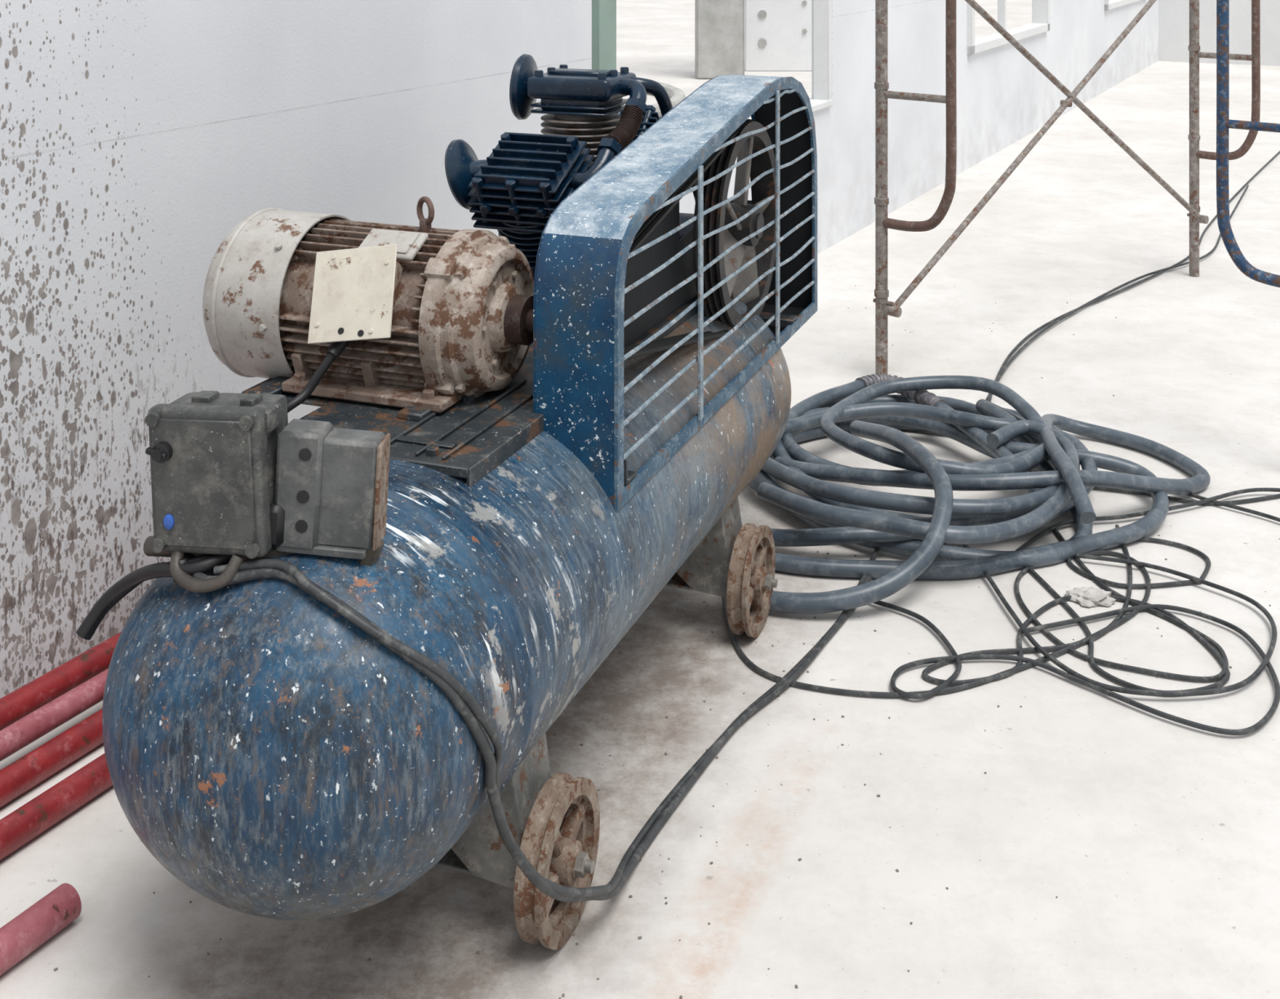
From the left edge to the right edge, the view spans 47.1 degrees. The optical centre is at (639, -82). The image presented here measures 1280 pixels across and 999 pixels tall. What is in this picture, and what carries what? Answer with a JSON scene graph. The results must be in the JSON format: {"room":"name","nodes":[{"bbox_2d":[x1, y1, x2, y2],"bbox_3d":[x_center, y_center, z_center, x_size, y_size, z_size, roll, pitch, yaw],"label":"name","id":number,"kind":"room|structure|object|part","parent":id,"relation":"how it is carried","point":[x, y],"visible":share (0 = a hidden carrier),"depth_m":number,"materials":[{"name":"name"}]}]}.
{"room":"construction site","nodes":[
{"label":"construction site","id":0,"kind":"room"},
{"bbox_2d":[0,0,1158,698],"bbox_3d":[1.487,0.150,8.319,0.096,2.900,18.500,0,0,28],"label":"wall","id":1,"kind":"structure","parent":0,"point":[135,135],"depth_m":3.41,"materials":[{"name":"paint"}]},
{"bbox_2d":[591,0,616,70],"bbox_3d":[0.328,0.075,6.127,0.050,1.650,2.340,0,0,28],"label":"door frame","id":2,"kind":"structure","parent":1,"relation":"in","point":[603,11],"depth_m":5.21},
{"bbox_2d":[747,0,833,119],"bbox_3d":[0.352,0.080,6.141,0.120,1.659,2.387,0,0,28],"label":"trim","id":3,"kind":"structure","parent":1,"relation":"attached to","point":[822,9],"depth_m":7.12,"materials":[{"name":"white paint"}]},
{"bbox_2d":[967,0,1049,54],"bbox_3d":[2.591,0.135,10.394,0.120,1.470,2.300,0,0,28],"label":"window","id":4,"kind":"structure","parent":1,"relation":"in","point":[1040,24],"depth_m":10.39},
{"bbox_2d":[1104,0,1140,10],"bbox_3d":[4.817,0.125,14.646,0.120,1.450,2.400,0,0,28],"label":"window","id":5,"kind":"structure","parent":1,"relation":"in","point":[1108,4],"depth_m":14.00,"materials":[{"name":"white"}]},
{"bbox_2d":[0,0,1279,998],"bbox_3d":[3.000,1.649,34.000,44.000,0.102,80.000,0,0,0],"label":"floor","id":6,"kind":"structure","parent":0,"point":[1156,839],"depth_m":2.85,"materials":[{"name":"concrete"}]},
{"bbox_2d":[0,883,81,976],"bbox_3d":[-1.178,1.571,1.840,0.056,0.056,1.147,0,0,28],"label":"pipe","id":7,"kind":"object","parent":6,"relation":"on","point":[20,937],"visible":1,"depth_m":2.27,"materials":[{"name":"pink metal"}]},
{"bbox_2d":[0,631,121,860],"bbox_3d":[-1.245,1.548,2.554,0.376,0.102,2.550,0,0,28],"label":"pipes","id":8,"kind":"object","parent":6,"relation":"on","point":[32,711],"visible":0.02,"depth_m":2.75,"materials":[{"name":"red metal"}]},
{"bbox_2d":[75,53,879,950],"bbox_3d":[-0.223,0.976,2.996,1.066,1.249,2.214,0,0,21],"label":"air compressor","id":9,"kind":"object","parent":6,"relation":"on","point":[372,612],"visible":1,"depth_m":2.45,"materials":[{"name":"paint"}]},
{"bbox_2d":[145,391,311,558],"bbox_3d":[-0.586,0.798,2.126,0.239,0.216,0.151,0,0,0],"label":"electrical box","id":10,"kind":"object","parent":9,"relation":"attached to","point":[231,476],"depth_m":2.08,"materials":[{"name":"grey metal"}]},
{"bbox_3d":[-0.562,0.898,2.883,0.280,0.008,0.340,0,0,21],"label":"motor plate","id":11,"kind":"part","parent":9,"relation":"part of","materials":[{"name":"metal"}]},
{"bbox_2d":[274,418,386,559],"bbox_3d":[-0.446,0.820,2.116,0.152,0.178,0.064,0,0,5],"label":"electrical box","id":12,"kind":"object","parent":9,"relation":"attached to","point":[330,482],"depth_m":2.09,"materials":[{"name":"grey metal"}]},
{"bbox_3d":[-0.527,0.689,2.696,0.190,0.175,0.077,0,0,17],"label":"terminal box lid","id":13,"kind":"part","parent":9,"relation":"part of","materials":[{"name":"beige metal"}]},
{"bbox_2d":[372,432,391,551],"bbox_3d":[-0.372,0.824,2.113,0.014,0.150,0.055,0,0,5],"label":"switch","id":14,"kind":"object","parent":9,"relation":"attached to","point":[380,442],"depth_m":2.10,"materials":[{"name":"metal"}]},
{"bbox_3d":[-0.218,1.164,2.900,0.615,0.547,2.040,0,0,21],"label":"tank","id":15,"kind":"part","parent":9,"relation":"part of","materials":[{"name":"metal"}]},
{"bbox_3d":[0.067,0.737,3.306,0.004,0.603,1.397,0,0,21],"label":"guard plate","id":16,"kind":"part","parent":9,"relation":"part of","materials":[{"name":"grey metal"}]},
{"bbox_3d":[0.214,0.717,3.254,0.007,0.656,1.419,0,0,21],"label":"guard frame","id":17,"kind":"part","parent":9,"relation":"part of","materials":[{"name":"blue metal"}]},
{"bbox_2d":[623,88,814,459],"bbox_3d":[0.214,0.720,3.253,0.018,0.609,1.385,0,0,21],"label":"grille","id":18,"kind":"object","parent":9,"relation":"attached to","point":[653,199],"depth_m":3.14,"materials":[{"name":"metal"}]},
{"bbox_2d":[647,80,685,116],"bbox_3d":[-0.671,1.535,13.094,1.932,0.120,4.002,0,0,-12],"label":"kerb","id":19,"kind":"object","parent":6,"relation":"on","point":[676,95],"visible":0.2,"depth_m":12.38,"materials":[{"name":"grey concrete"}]},
{"bbox_2d":[694,0,744,79],"bbox_3d":[0.800,0.000,14.787,0.480,3.200,0.425,0,0,0],"label":"concrete column","id":20,"kind":"structure","parent":6,"relation":"on","point":[719,24],"depth_m":14.60,"materials":[{"name":"grey concrete"}]},
{"bbox_2d":[744,0,811,71],"bbox_3d":[1.500,0.100,15.393,0.800,3.000,0.075,0,0,0],"label":"panel","id":21,"kind":"object","parent":6,"relation":"on","point":[778,33],"visible":0.98,"depth_m":15.37,"materials":[{"name":"grey concrete"}]},
{"bbox_2d":[742,373,1210,613],"bbox_3d":[0.764,1.479,4.057,1.641,0.245,1.125,0,0,-38],"label":"coil","id":22,"kind":"object","parent":6,"relation":"on","point":[1020,441],"visible":0.94,"depth_m":3.81,"materials":[{"name":"grey rubber"}]},
{"bbox_2d":[723,151,1279,735],"bbox_3d":[2.967,1.588,6.886,1.380,0.021,9.315,0,0,32],"label":"cable","id":23,"kind":"object","parent":6,"relation":"on","point":[1158,610],"visible":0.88,"depth_m":3.26,"materials":[{"name":"black rubber"}]},
{"bbox_2d":[872,0,1279,374],"bbox_3d":[2.204,0.600,5.390,2.472,2.000,1.457,0,0,-42],"label":"scaffold","id":24,"kind":"object","parent":6,"relation":"on","point":[884,308],"visible":0.99,"depth_m":5.08,"materials":[{"name":"metal"}]},
{"bbox_2d":[1065,586,1115,607],"bbox_3d":[1.056,1.586,3.450,0.114,0.025,0.092,0,0,0],"label":"crumpled paper","id":25,"kind":"object","parent":6,"relation":"on","point":[1085,597],"visible":1,"depth_m":3.43,"materials":[{"name":"white paper"}]},
{"bbox_2d":[1158,0,1279,66],"bbox_3d":[9.408,0.150,14.726,8.600,2.900,0.200,0,0,28],"label":"wall","id":26,"kind":"structure","parent":0,"point":[1173,15],"depth_m":16.23,"materials":[{"name":"paint"}]}
]}

